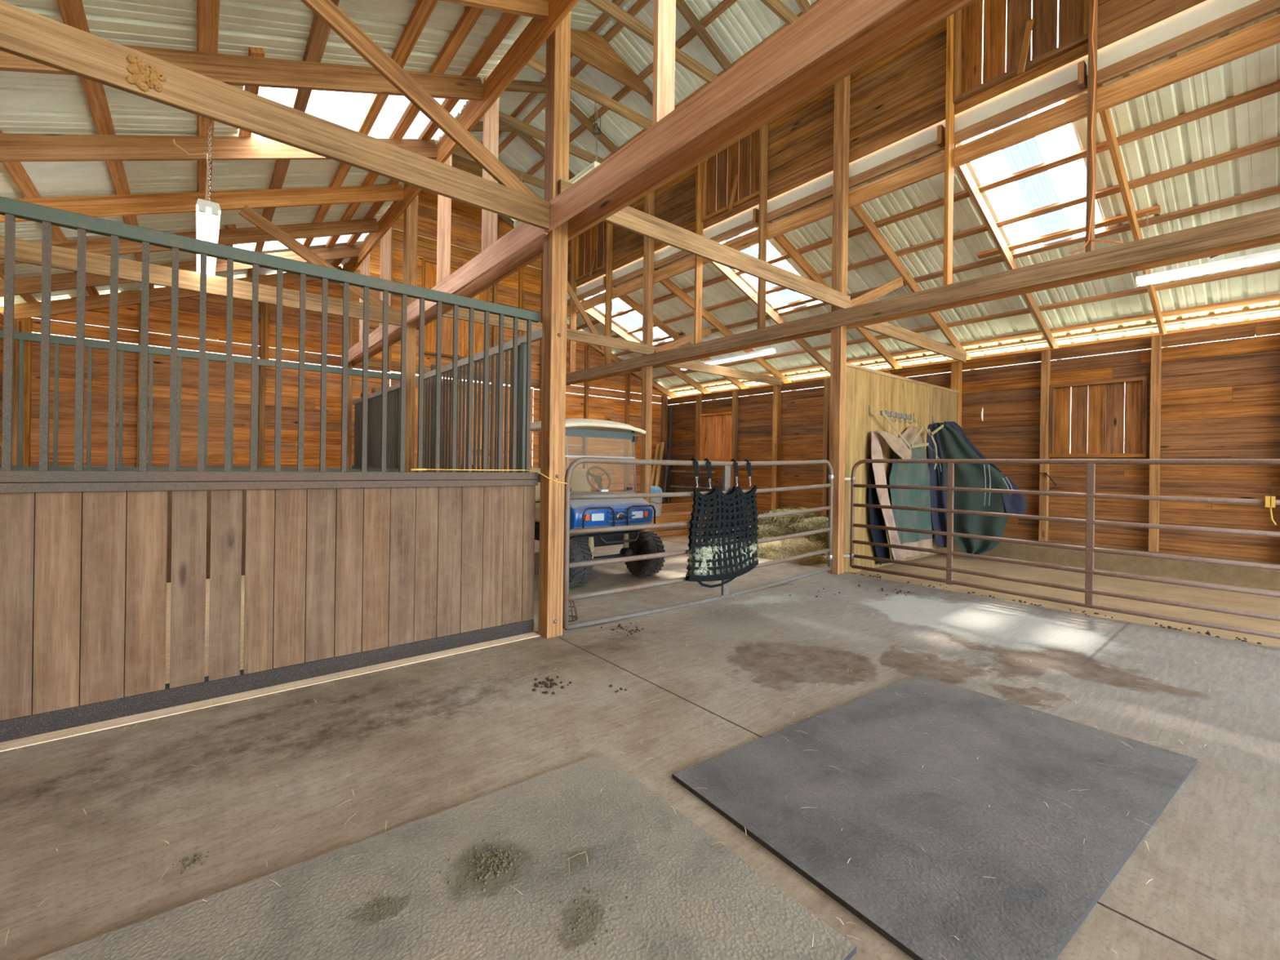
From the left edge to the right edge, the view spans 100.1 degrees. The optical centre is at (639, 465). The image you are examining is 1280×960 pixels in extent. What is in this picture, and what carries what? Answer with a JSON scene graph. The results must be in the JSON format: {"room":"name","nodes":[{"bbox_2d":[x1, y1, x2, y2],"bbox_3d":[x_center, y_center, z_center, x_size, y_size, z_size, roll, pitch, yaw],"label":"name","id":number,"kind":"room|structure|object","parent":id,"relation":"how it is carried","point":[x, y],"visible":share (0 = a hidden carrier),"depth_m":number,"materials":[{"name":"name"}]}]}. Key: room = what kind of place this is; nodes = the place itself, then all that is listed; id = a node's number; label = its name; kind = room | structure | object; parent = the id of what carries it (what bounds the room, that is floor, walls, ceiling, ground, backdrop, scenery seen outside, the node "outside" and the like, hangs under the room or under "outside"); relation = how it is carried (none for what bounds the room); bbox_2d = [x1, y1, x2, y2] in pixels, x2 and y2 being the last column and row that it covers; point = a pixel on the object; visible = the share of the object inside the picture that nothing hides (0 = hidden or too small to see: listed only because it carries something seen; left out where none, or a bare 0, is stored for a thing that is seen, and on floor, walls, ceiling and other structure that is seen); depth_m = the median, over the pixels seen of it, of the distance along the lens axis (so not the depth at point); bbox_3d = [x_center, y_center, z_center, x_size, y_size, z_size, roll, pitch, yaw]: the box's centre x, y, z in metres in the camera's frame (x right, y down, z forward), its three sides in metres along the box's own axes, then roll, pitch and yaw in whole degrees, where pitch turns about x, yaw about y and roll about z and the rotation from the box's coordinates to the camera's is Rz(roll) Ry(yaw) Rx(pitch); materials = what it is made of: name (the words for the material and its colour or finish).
{"room":"farm building","nodes":[
{"label":"farm building","id":0,"kind":"room"},
{"bbox_2d":[0,312,21,466],"bbox_3d":[-2.177,-0.340,-0.496,0.178,3.280,20.610,1,0,-39],"label":"wall","id":1,"kind":"structure","parent":0,"point":[17,324],"depth_m":7.33,"materials":[{"name":"brown wood"}]},
{"bbox_2d":[165,575,244,684],"bbox_3d":[-4.827,1.238,5.852,4.100,0.049,7.410,1,0,-39],"label":"floor","id":2,"kind":"structure","parent":0,"point":[207,580],"depth_m":4.07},
{"bbox_2d":[0,0,579,319],"bbox_3d":[-1.548,-2.746,1.609,4.600,1.983,23.300,1,0,-39],"label":"ceiling","id":3,"kind":"structure","parent":0,"point":[69,142],"depth_m":4.61,"materials":[{"name":"white"}]},
{"bbox_2d":[195,124,221,275],"bbox_3d":[-4.238,-2.416,5.253,0.155,0.744,2.440,1,0,-39],"label":"lamp","id":4,"kind":"object","parent":3,"relation":"hanging from","point":[207,212],"visible":0.77,"depth_m":4.55,"materials":[{"name":"white paint"}]},
{"bbox_2d":[172,138,208,199],"bbox_3d":[-3.640,-2.400,4.338,0.261,0.459,0.036,1,0,-12],"label":"power cable","id":5,"kind":"object","parent":4,"relation":"attached to","point":[173,140],"visible":1,"depth_m":4.36,"materials":[{"name":"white plastic"}]},
{"bbox_2d":[198,204,205,213],"bbox_3d":[-3.506,-2.056,4.296,0.044,0.045,0.025,1,0,-39],"label":"socket","id":6,"kind":"object","parent":4,"relation":"attached to","point":[202,208],"depth_m":4.29,"materials":[{"name":"white paint"}]},
{"bbox_2d":[211,208,218,216],"bbox_3d":[-3.444,-2.055,4.347,0.044,0.045,0.025,1,0,-39],"label":"socket","id":7,"kind":"object","parent":4,"relation":"attached to","point":[215,211],"depth_m":4.34,"materials":[{"name":"white paint"}]},
{"bbox_2d":[16,190,668,503],"bbox_3d":[-3.932,-2.390,11.296,12.390,7.330,0.178,1,0,-39],"label":"wall","id":8,"kind":"structure","parent":0,"point":[522,289],"depth_m":9.36,"materials":[{"name":"brown wood"}]},
{"bbox_2d":[390,372,466,471],"bbox_3d":[-4.322,-0.295,11.053,1.554,3.070,0.071,1,0,-39],"label":"door","id":9,"kind":"structure","parent":8,"relation":"in","point":[393,382],"depth_m":11.04,"materials":[{"name":"brown wood"}]},
{"bbox_2d":[422,257,490,362],"bbox_3d":[-3.885,-3.244,11.372,1.440,1.940,0.090,1,0,-39],"label":"window","id":10,"kind":"structure","parent":8,"relation":"in","point":[428,266],"depth_m":11.28,"materials":[{"name":"brown wood"}]},
{"bbox_2d":[471,382,533,472],"bbox_3d":[-3.112,-0.278,12.050,1.558,3.070,0.071,1,0,-39],"label":"door","id":11,"kind":"structure","parent":8,"relation":"in","point":[531,389],"depth_m":12.07,"materials":[{"name":"brown wood"}]},
{"bbox_2d":[359,0,675,341],"bbox_3d":[1.053,-3.533,2.117,0.178,3.105,20.590,1,0,-39],"label":"wall","id":12,"kind":"structure","parent":0,"point":[664,11],"depth_m":5.12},
{"bbox_2d":[0,540,1279,959],"bbox_3d":[1.090,1.420,2.074,8.450,0.150,20.790,1,0,-39],"label":"floor","id":13,"kind":"structure","parent":0,"point":[1212,860],"depth_m":2.58,"materials":[{"name":"concrete"}]},
{"bbox_2d":[0,329,400,582],"bbox_3d":[-4.658,0.028,5.777,3.961,2.475,0.040,1,0,-39],"label":"divider","id":14,"kind":"object","parent":13,"relation":"on","point":[21,336],"visible":0.29,"depth_m":5.51,"materials":[{"name":"brown wood"}]},
{"bbox_2d":[0,196,540,742],"bbox_3d":[-2.382,0.038,2.968,4.060,2.519,0.110,1,0,-39],"label":"horse stall front","id":15,"kind":"structure","parent":13,"relation":"on","point":[342,574],"depth_m":3.02,"materials":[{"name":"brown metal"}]},
{"bbox_2d":[0,631,540,751],"bbox_3d":[-2.396,1.296,2.897,4.115,0.005,0.115,1,0,-39],"label":"trim","id":16,"kind":"structure","parent":15,"relation":"attached to","point":[8,745],"depth_m":3.00,"materials":[{"name":"beige wood"}]},
{"bbox_2d":[344,262,354,468],"bbox_3d":[-5.452,-1.946,10.012,0.140,6.400,0.140,1,0,-39],"label":"wooden post","id":17,"kind":"object","parent":13,"relation":"on","point":[350,294],"visible":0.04,"depth_m":9.98,"materials":[{"name":"brown wood"}]},
{"bbox_2d":[172,832,631,952],"bbox_3d":[-0.773,1.308,1.713,1.523,0.025,0.434,1,0,5],"label":"droppings","id":18,"kind":"object","parent":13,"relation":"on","point":[486,867],"visible":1,"depth_m":1.74},
{"bbox_2d":[402,183,417,471],"bbox_3d":[-3.054,-1.912,7.102,0.140,6.400,0.140,1,0,-39],"label":"wooden post","id":19,"kind":"object","parent":13,"relation":"on","point":[410,221],"visible":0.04,"depth_m":7.05,"materials":[{"name":"brown wood"}]},
{"bbox_2d":[34,752,856,959],"bbox_3d":[-0.518,1.313,1.421,1.836,0.017,1.332,1,0,-39],"label":"rubber mat","id":20,"kind":"object","parent":13,"relation":"on","point":[669,887],"visible":1,"depth_m":1.61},
{"bbox_2d":[351,328,542,482],"bbox_3d":[-3.003,0.053,7.157,0.040,2.470,7.375,1,0,-39],"label":"wall","id":21,"kind":"structure","parent":13,"relation":"on","point":[536,335],"depth_m":6.01,"materials":[{"name":"metal"}]},
{"bbox_2d":[360,388,375,397],"bbox_3d":[-4.729,-0.070,9.346,0.108,2.469,1.336,1,0,-39],"label":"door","id":22,"kind":"structure","parent":21,"relation":"in","point":[373,390],"depth_m":8.99,"materials":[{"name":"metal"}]},
{"bbox_2d":[426,354,466,469],"bbox_3d":[-2.338,-0.037,6.444,0.108,2.469,1.336,1,0,-39],"label":"door","id":23,"kind":"structure","parent":21,"relation":"in","point":[433,366],"depth_m":6.59,"materials":[{"name":"wood"}]},
{"bbox_2d":[538,255,543,468],"bbox_3d":[-2.265,-1.901,12.638,0.140,6.400,0.140,1,0,-39],"label":"wooden post","id":24,"kind":"object","parent":13,"relation":"on","point":[542,257],"visible":0.03,"depth_m":12.61,"materials":[{"name":"brown wood"}]},
{"bbox_2d":[537,10,571,638],"bbox_3d":[-0.653,-1.879,4.189,0.140,6.400,0.152,1,0,-39],"label":"wooden post","id":25,"kind":"object","parent":13,"relation":"on","point":[558,43],"visible":0.98,"depth_m":4.14,"materials":[{"name":"brown wood"}]},
{"bbox_2d":[341,222,547,365],"bbox_3d":[-3.119,-1.923,7.038,0.038,0.210,7.536,1,0,-39],"label":"support beam","id":26,"kind":"structure","parent":25,"relation":"attached to","point":[523,235],"depth_m":5.14,"materials":[{"name":"brown wood"}]},
{"bbox_2d":[0,235,401,325],"bbox_3d":[-4.637,-1.934,5.674,4.020,0.200,0.038,1,0,-39],"label":"tie beam","id":27,"kind":"structure","parent":26,"relation":"attached to","point":[25,251],"depth_m":5.59,"materials":[{"name":"brown wood"}]},
{"bbox_2d":[239,204,392,308],"bbox_3d":[-3.777,-2.382,6.430,1.660,0.991,0.038,1,0,-39],"label":"diagonal brace","id":28,"kind":"object","parent":27,"relation":"attached to","point":[251,215],"visible":0.76,"depth_m":6.20,"materials":[{"name":"brown wood"}]},
{"bbox_2d":[513,220,521,227],"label":"lamp","id":29,"kind":"object","parent":26,"relation":"hanging from","point":[516,223],"depth_m":9.19,"materials":[{"name":"white paint"}]},
{"bbox_2d":[410,468,568,484],"bbox_3d":[-1.066,0.082,3.941,1.167,0.114,0.133,1,0,-31],"label":"cord","id":30,"kind":"object","parent":25,"relation":"attached to","point":[411,469],"visible":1,"depth_m":3.94,"materials":[{"name":"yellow fabric"}]},
{"bbox_2d":[352,0,976,367],"bbox_3d":[-1.272,-1.895,5.085,0.040,0.205,12.900,1,0,-39],"label":"support beam","id":31,"kind":"structure","parent":25,"relation":"attached to","point":[911,18],"depth_m":2.77,"materials":[{"name":"brown wood"}]},
{"bbox_2d":[558,178,850,309],"bbox_3d":[1.016,-2.074,5.446,4.230,0.185,0.038,1,0,-39],"label":"diagonal brace","id":32,"kind":"structure","parent":25,"relation":"attached to","point":[628,218],"depth_m":5.20,"materials":[{"name":"brown wood"}]},
{"bbox_2d":[543,0,906,232],"bbox_3d":[0.975,-1.874,2.052,0.058,0.205,5.360,1,0,-39],"label":"support beam","id":33,"kind":"structure","parent":25,"relation":"attached to","point":[828,24],"depth_m":2.67,"materials":[{"name":"brown wood"}]},
{"bbox_2d":[0,0,550,230],"bbox_3d":[-2.240,-1.901,2.765,4.020,0.200,0.038,1,0,-39],"label":"tie beam","id":34,"kind":"structure","parent":33,"relation":"attached to","point":[24,33],"depth_m":2.87,"materials":[{"name":"brown wood"}]},
{"bbox_2d":[126,53,166,92],"bbox_3d":[-2.397,-1.896,2.605,0.142,0.164,0.028,1,0,-39],"label":"nest","id":35,"kind":"object","parent":34,"relation":"attached to","point":[140,76],"visible":1,"depth_m":2.59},
{"bbox_2d":[300,0,538,198],"bbox_3d":[-1.387,-2.359,3.515,1.732,0.964,0.038,1,0,-39],"label":"diagonal brace","id":36,"kind":"object","parent":34,"relation":"attached to","point":[326,11],"visible":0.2,"depth_m":3.43,"materials":[{"name":"brown wood"}]},
{"bbox_2d":[568,600,577,622],"bbox_3d":[-0.623,1.236,4.619,0.182,0.170,0.182,1,0,-39],"label":"grazing muzzle","id":37,"kind":"object","parent":13,"relation":"on","point":[572,601],"visible":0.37,"depth_m":4.59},
{"bbox_2d":[503,417,665,587],"bbox_3d":[-1.039,0.371,7.041,1.334,1.901,2.718,1,0,-39],"label":"utility cart","id":38,"kind":"object","parent":13,"relation":"on","point":[584,513],"visible":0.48,"depth_m":6.28,"materials":[{"name":"blue paint"}]},
{"bbox_2d":[599,488,608,491],"bbox_3d":[-0.433,0.294,6.417,0.100,0.030,0.050,1,0,-39],"label":"paper note","id":39,"kind":"object","parent":38,"relation":"on","point":[600,490],"visible":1,"depth_m":6.39,"materials":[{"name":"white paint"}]},
{"bbox_2d":[569,490,653,537],"bbox_3d":[-0.380,0.557,6.238,1.120,0.495,0.496,1,0,-39],"label":"hood","id":40,"kind":"object","parent":38,"relation":"attached to","point":[584,513],"depth_m":6.06,"materials":[{"name":"blue paint"}]},
{"bbox_2d":[0,590,1213,959],"bbox_3d":[0.701,1.324,3.219,6.634,0.026,3.562,1,0,-39],"label":"straw","id":41,"kind":"object","parent":13,"relation":"on","point":[165,841],"visible":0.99,"depth_m":2.48,"materials":[{"name":"beige plant"}]},
{"bbox_2d":[640,191,654,531],"bbox_3d":[0.133,-1.868,9.729,0.140,6.400,0.140,1,0,-39],"label":"wooden post","id":42,"kind":"object","parent":13,"relation":"on","point":[649,199],"visible":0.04,"depth_m":9.68,"materials":[{"name":"brown wood"}]},
{"bbox_2d":[442,306,654,354],"bbox_3d":[-1.324,-2.101,8.403,4.080,0.175,0.038,1,0,-39],"label":"tie beam","id":43,"kind":"structure","parent":42,"relation":"attached to","point":[463,313],"depth_m":8.63,"materials":[{"name":"brown wood"}]},
{"bbox_2d":[480,140,604,349],"bbox_3d":[-1.429,-3.315,8.354,2.217,2.703,0.038,1,0,-39],"label":"diagonal brace","id":44,"kind":"object","parent":43,"relation":"attached to","point":[570,291],"visible":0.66,"depth_m":8.73,"materials":[{"name":"brown wood"}]},
{"bbox_2d":[532,584,909,694],"bbox_3d":[0.931,1.336,4.744,4.445,0.020,1.148,1,0,-39],"label":"manure","id":45,"kind":"object","parent":13,"relation":"on","point":[552,684],"visible":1,"depth_m":3.26,"materials":[{"name":"brown soil"}]},
{"bbox_2d":[827,74,850,574],"bbox_3d":[2.530,-1.835,6.820,0.140,6.400,0.140,1,0,-39],"label":"wooden post","id":46,"kind":"object","parent":13,"relation":"on","point":[842,88],"visible":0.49,"depth_m":6.77,"materials":[{"name":"brown wood"}]},
{"bbox_2d":[562,457,835,630],"bbox_3d":[0.922,0.630,5.510,3.954,1.456,0.066,1,0,-39],"label":"gate","id":47,"kind":"object","parent":46,"relation":"attached to","point":[726,465],"visible":0.87,"depth_m":4.89,"materials":[{"name":"silver metal"}]},
{"bbox_2d":[684,457,760,587],"bbox_3d":[0.853,0.558,5.353,1.048,1.263,0.245,1,0,-39],"label":"net","id":48,"kind":"object","parent":47,"relation":"hanging from","point":[719,559],"visible":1,"depth_m":5.25,"materials":[{"name":"black fabric"}]},
{"bbox_2d":[539,207,1279,388],"bbox_3d":[1.773,-1.858,7.595,0.038,0.200,12.900,1,0,-39],"label":"support beam","id":49,"kind":"structure","parent":46,"relation":"attached to","point":[1264,224],"depth_m":5.32,"materials":[{"name":"brown wood"}]},
{"bbox_2d":[565,235,1279,386],"bbox_3d":[1.913,-1.846,7.711,0.038,0.195,12.900,1,0,-39],"label":"support beam","id":50,"kind":"structure","parent":46,"relation":"attached to","point":[1276,239],"depth_m":5.43,"materials":[{"name":"brown wood"}]},
{"bbox_2d":[666,360,782,386],"bbox_3d":[1.737,-1.916,10.928,3.760,0.180,0.038,1,0,-39],"label":"tie beam","id":51,"kind":"structure","parent":50,"relation":"attached to","point":[691,365],"depth_m":10.95,"materials":[{"name":"brown wood"}]},
{"bbox_2d":[654,326,711,352],"bbox_3d":[0.835,-2.389,10.230,1.501,0.775,0.038,1,0,-39],"label":"diagonal brace","id":52,"kind":"object","parent":51,"relation":"attached to","point":[688,338],"visible":0.74,"depth_m":10.15,"materials":[{"name":"brown wood"}]},
{"bbox_2d":[860,321,966,362],"bbox_3d":[4.135,-1.883,8.018,3.760,0.180,0.038,1,0,-39],"label":"tie beam","id":53,"kind":"structure","parent":50,"relation":"attached to","point":[886,328],"depth_m":7.99,"materials":[{"name":"brown wood"}]},
{"bbox_2d":[850,276,903,306],"bbox_3d":[3.232,-2.356,7.321,1.501,0.775,0.038,1,0,-39],"label":"diagonal brace","id":54,"kind":"object","parent":53,"relation":"attached to","point":[882,290],"visible":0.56,"depth_m":7.30,"materials":[{"name":"brown wood"}]},
{"bbox_2d":[843,458,1279,639],"bbox_3d":[3.844,0.628,5.419,0.130,1.393,3.792,1,0,-39],"label":"gate","id":55,"kind":"object","parent":46,"relation":"attached to","point":[1090,522],"visible":1,"depth_m":5.02,"materials":[{"name":"grey metal"}]},
{"bbox_2d":[1265,496,1276,524],"bbox_3d":[4.912,0.349,4.176,0.070,0.222,0.060,1,0,-39],"label":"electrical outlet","id":56,"kind":"object","parent":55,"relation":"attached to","point":[1267,498],"visible":1,"depth_m":4.16,"materials":[{"name":"yellow plastic"}]},
{"bbox_2d":[671,674,1197,959],"bbox_3d":[1.348,1.338,2.374,2.083,0.019,1.247,1,0,-35],"label":"rubber mat","id":57,"kind":"object","parent":13,"relation":"on","point":[1037,898],"visible":1,"depth_m":2.07,"materials":[{"name":"grey rubber"}]},
{"bbox_2d":[844,572,1279,648],"bbox_3d":[4.444,1.424,4.962,0.400,0.055,5.380,1,0,-39],"label":"trim","id":58,"kind":"structure","parent":13,"relation":"on","point":[882,578],"depth_m":5.11,"materials":[{"name":"beige wood"}]},
{"bbox_2d":[851,572,1271,647],"bbox_3d":[3.857,1.396,5.549,0.387,0.022,3.566,1,0,-39],"label":"crumbs","id":59,"kind":"object","parent":58,"relation":"on","point":[1207,633],"visible":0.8,"depth_m":5.08,"materials":[{"name":"brown soil"}]},
{"bbox_2d":[422,0,1007,235],"bbox_3d":[2.637,-5.442,3.504,4.910,1.245,20.950,1,0,-39],"label":"ceiling","id":60,"kind":"structure","parent":0,"point":[612,41],"depth_m":7.57,"materials":[{"name":"grey metal"}]},
{"bbox_2d":[568,127,600,183],"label":"lamp","id":61,"kind":"object","parent":60,"relation":"hanging from","point":[587,170],"depth_m":7.51,"materials":[{"name":"white paint"}]},
{"bbox_2d":[592,102,601,134],"bbox_3d":[-0.592,-4.783,7.402,0.130,0.432,0.066,1,0,-39],"label":"cable coil","id":62,"kind":"object","parent":60,"relation":"hanging from","point":[595,124],"visible":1,"depth_m":7.40,"materials":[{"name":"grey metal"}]},
{"bbox_2d":[843,363,959,572],"bbox_3d":[4.029,0.061,8.106,3.790,2.750,0.045,1,0,-39],"label":"wall","id":63,"kind":"structure","parent":0,"point":[864,387],"depth_m":7.41,"materials":[{"name":"brown wood"}]},
{"bbox_2d":[868,404,875,416],"bbox_3d":[3.165,-0.749,7.305,0.020,0.155,0.094,1,0,-39],"label":"wall hook","id":64,"kind":"object","parent":63,"relation":"attached to","point":[869,413],"visible":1,"depth_m":7.33,"materials":[{"name":"silver metal"}]},
{"bbox_2d":[880,409,916,424],"bbox_3d":[3.774,-0.703,7.799,0.930,0.160,0.109,1,0,-39],"label":"hook rack","id":65,"kind":"object","parent":63,"relation":"attached to","point":[891,414],"visible":0.93,"depth_m":7.84,"materials":[{"name":"silver metal"}]},
{"bbox_2d":[868,410,943,564],"bbox_3d":[3.938,0.324,7.852,2.146,2.118,0.229,1,0,-39],"label":"rug","id":66,"kind":"object","parent":65,"relation":"hanging from","point":[909,445],"visible":0.82,"depth_m":7.78,"materials":[{"name":"green fabric"}]},
{"bbox_3d":[4.739,-0.727,8.602,0.020,0.155,0.094,1,0,-39],"label":"wall hook","id":67,"kind":"object","parent":63,"relation":"attached to","visible":0},
{"bbox_2d":[926,421,1027,555],"bbox_3d":[5.140,0.336,8.254,1.360,2.066,0.257,1,0,22],"label":"rug","id":68,"kind":"object","parent":67,"relation":"hanging from","point":[951,441],"visible":0.82,"depth_m":8.29,"materials":[{"name":"green fabric"}]},
{"bbox_2d":[567,0,1259,373],"bbox_3d":[4.279,-3.489,4.776,0.205,3.105,20.590,1,0,-39],"label":"wall","id":69,"kind":"structure","parent":0,"point":[901,102],"depth_m":6.41,"materials":[{"name":"brown wood"}]},
{"bbox_2d":[574,221,606,281],"bbox_3d":[-1.008,-4.497,11.189,0.160,1.134,1.250,1,0,-39],"label":"window","id":70,"kind":"structure","parent":69,"relation":"in","point":[590,245],"depth_m":11.30,"materials":[{"name":"brown wood"}]},
{"bbox_2d":[701,128,759,222],"bbox_3d":[1.397,-4.464,8.270,0.160,1.134,1.225,1,0,-39],"label":"window shutter","id":71,"kind":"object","parent":69,"relation":"in","point":[730,178],"depth_m":8.32,"materials":[{"name":"brown wood"}]},
{"bbox_2d":[953,0,1088,104],"bbox_3d":[3.779,-4.431,5.380,0.160,1.134,1.155,1,0,-39],"label":"window shutter","id":72,"kind":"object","parent":69,"relation":"in","point":[1014,23],"depth_m":5.48,"materials":[{"name":"brown wood"}]},
{"bbox_2d":[1068,0,1122,253],"bbox_3d":[4.099,-3.426,4.809,0.022,2.975,0.373,1,0,-39],"label":"extension cord","id":73,"kind":"object","parent":69,"relation":"attached to","point":[1092,43],"visible":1,"depth_m":4.83,"materials":[{"name":"orange plastic"}]},
{"bbox_2d":[566,0,1279,404],"bbox_3d":[5.987,-2.653,6.297,4.508,1.949,20.950,1,0,-39],"label":"ceiling","id":74,"kind":"structure","parent":0,"point":[1188,123],"depth_m":6.69,"materials":[{"name":"white metal"}]},
{"bbox_2d":[680,317,776,370],"bbox_3d":[1.707,-2.498,10.864,0.130,0.813,2.440,1,0,-39],"label":"lamp","id":75,"kind":"object","parent":74,"relation":"hanging from","point":[771,350],"visible":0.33,"depth_m":10.46,"materials":[{"name":"white paint"}]},
{"bbox_2d":[1135,212,1279,287],"bbox_3d":[6.419,-2.433,5.146,0.130,0.813,2.440,1,0,-39],"label":"lamp","id":76,"kind":"object","parent":74,"relation":"hanging from","point":[1268,256],"visible":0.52,"depth_m":5.63,"materials":[{"name":"white paint"}]},
{"bbox_2d":[657,523,1279,645],"bbox_3d":[5.854,1.541,6.001,3.900,0.140,20.790,1,0,-39],"label":"floor","id":77,"kind":"structure","parent":0,"point":[1214,597],"depth_m":6.25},
{"bbox_2d":[564,435,586,468],"bbox_3d":[-1.526,0.159,12.934,0.530,2.431,0.469,1,0,-39],"label":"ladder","id":78,"kind":"object","parent":77,"relation":"on","point":[566,442],"visible":0.16,"depth_m":12.85,"materials":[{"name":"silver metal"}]},
{"bbox_2d":[650,444,659,485],"bbox_3d":[0.317,0.400,14.486,0.092,2.012,0.656,1,0,35],"label":"wooden pole","id":79,"kind":"object","parent":77,"relation":"on","point":[657,445],"visible":0.4,"depth_m":14.55,"materials":[{"name":"brown wood"}]},
{"bbox_2d":[654,441,664,486],"bbox_3d":[0.450,0.379,14.586,0.127,2.070,0.672,1,0,35],"label":"wooden pole","id":80,"kind":"object","parent":77,"relation":"on","point":[662,444],"visible":0.4,"depth_m":14.65,"materials":[{"name":"brown wood"}]},
{"bbox_2d":[662,452,670,503],"bbox_3d":[0.683,0.520,14.554,0.115,1.784,0.523,1,0,25],"label":"pipe","id":81,"kind":"object","parent":77,"relation":"on","point":[668,455],"visible":0.73,"depth_m":14.57,"materials":[{"name":"black metal"}]},
{"bbox_2d":[667,405,671,503],"bbox_3d":[0.828,-0.129,14.909,0.090,3.060,0.086,1,0,-39],"label":"pole","id":82,"kind":"object","parent":77,"relation":"on","point":[669,406],"visible":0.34,"depth_m":14.87,"materials":[{"name":"black metal"}]},
{"bbox_2d":[650,511,711,537],"bbox_3d":[0.546,1.188,11.070,1.750,0.420,0.870,1,0,-39],"label":"wooden crate","id":83,"kind":"object","parent":77,"relation":"on","point":[664,517],"visible":0.2,"depth_m":10.64,"materials":[{"name":"brown wood"}]},
{"bbox_2d":[650,497,664,516],"bbox_3d":[0.233,0.748,10.491,0.450,0.450,0.461,1,0,-39],"label":"bucket","id":84,"kind":"object","parent":83,"relation":"on","point":[656,502],"visible":0.24,"depth_m":10.34,"materials":[{"name":"white plastic"}]},
{"bbox_2d":[650,485,662,493],"bbox_3d":[0.240,0.505,10.468,0.393,0.227,0.366,1,0,-39],"label":"rag","id":85,"kind":"object","parent":84,"relation":"in","point":[654,489],"visible":0.36,"depth_m":10.34,"materials":[{"name":"blue fabric"}]},
{"bbox_2d":[661,502,693,513],"bbox_3d":[0.825,0.891,11.445,1.350,0.180,0.100,1,0,-39],"label":"lumber offcut","id":86,"kind":"object","parent":83,"relation":"on","point":[677,507],"visible":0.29,"depth_m":11.35,"materials":[{"name":"brown wood"}]},
{"bbox_2d":[737,521,788,540],"bbox_3d":[2.214,1.231,9.636,0.894,0.505,0.838,1,0,-31],"label":"hay bale","id":87,"kind":"object","parent":77,"relation":"on","point":[765,530],"visible":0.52,"depth_m":9.38},
{"bbox_2d":[760,506,817,534],"bbox_3d":[2.896,1.115,10.377,1.231,0.712,0.881,1,0,-42],"label":"hay bale","id":88,"kind":"object","parent":77,"relation":"on","point":[786,519],"visible":0.37,"depth_m":10.06},
{"bbox_2d":[753,532,827,565],"bbox_3d":[2.459,1.314,8.168,1.812,0.549,1.290,1,0,13],"label":"hay","id":89,"kind":"object","parent":77,"relation":"on","point":[782,548],"visible":0.56,"depth_m":7.83},
{"bbox_2d":[787,513,828,548],"bbox_3d":[3.057,1.146,9.097,1.288,0.699,0.801,1,0,-39],"label":"hay bale","id":90,"kind":"object","parent":77,"relation":"on","point":[812,523],"visible":0.37,"depth_m":8.71},
{"bbox_2d":[666,303,1279,563],"bbox_3d":[7.313,-0.461,7.330,0.280,3.316,20.620,1,0,-39],"label":"wall","id":91,"kind":"structure","parent":0,"point":[1217,399],"depth_m":7.88,"materials":[{"name":"brown wood"}]},
{"bbox_2d":[670,465,714,492],"bbox_3d":[1.370,0.399,14.222,0.057,0.900,1.600,1,0,-39],"label":"rack","id":92,"kind":"object","parent":91,"relation":"attached to","point":[673,470],"visible":0.59,"depth_m":14.44,"materials":[{"name":"grey metal"}]},
{"bbox_2d":[684,466,707,490],"bbox_3d":[1.464,0.290,13.973,0.094,0.693,0.813,1,0,-39],"label":"grid","id":93,"kind":"object","parent":92,"relation":"attached to","point":[702,471],"visible":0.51,"depth_m":13.98,"materials":[{"name":"grey"}]},
{"bbox_2d":[699,411,732,461],"bbox_3d":[1.991,-0.738,13.768,0.090,1.230,1.230,1,0,-39],"label":"window","id":94,"kind":"structure","parent":91,"relation":"in","point":[715,432],"depth_m":13.83,"materials":[{"name":"brown wood"}]},
{"bbox_2d":[705,509,1279,591],"bbox_3d":[7.197,1.342,7.236,0.380,0.295,20.590,1,0,-39],"label":"baseboard","id":95,"kind":"structure","parent":91,"relation":"attached to","point":[1257,578],"depth_m":7.32,"materials":[{"name":"wood"}]},
{"bbox_2d":[1005,472,1056,491],"bbox_3d":[6.061,0.268,8.398,0.738,0.335,0.098,1,0,28],"label":"strap","id":96,"kind":"object","parent":91,"relation":"hanging from","point":[1036,473],"visible":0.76,"depth_m":8.30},
{"bbox_2d":[1048,376,1147,457],"bbox_3d":[6.774,-0.692,7.965,0.090,1.130,1.110,1,0,-39],"label":"window shutter","id":97,"kind":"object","parent":91,"relation":"in","point":[1107,432],"depth_m":7.94,"materials":[{"name":"brown wood"}]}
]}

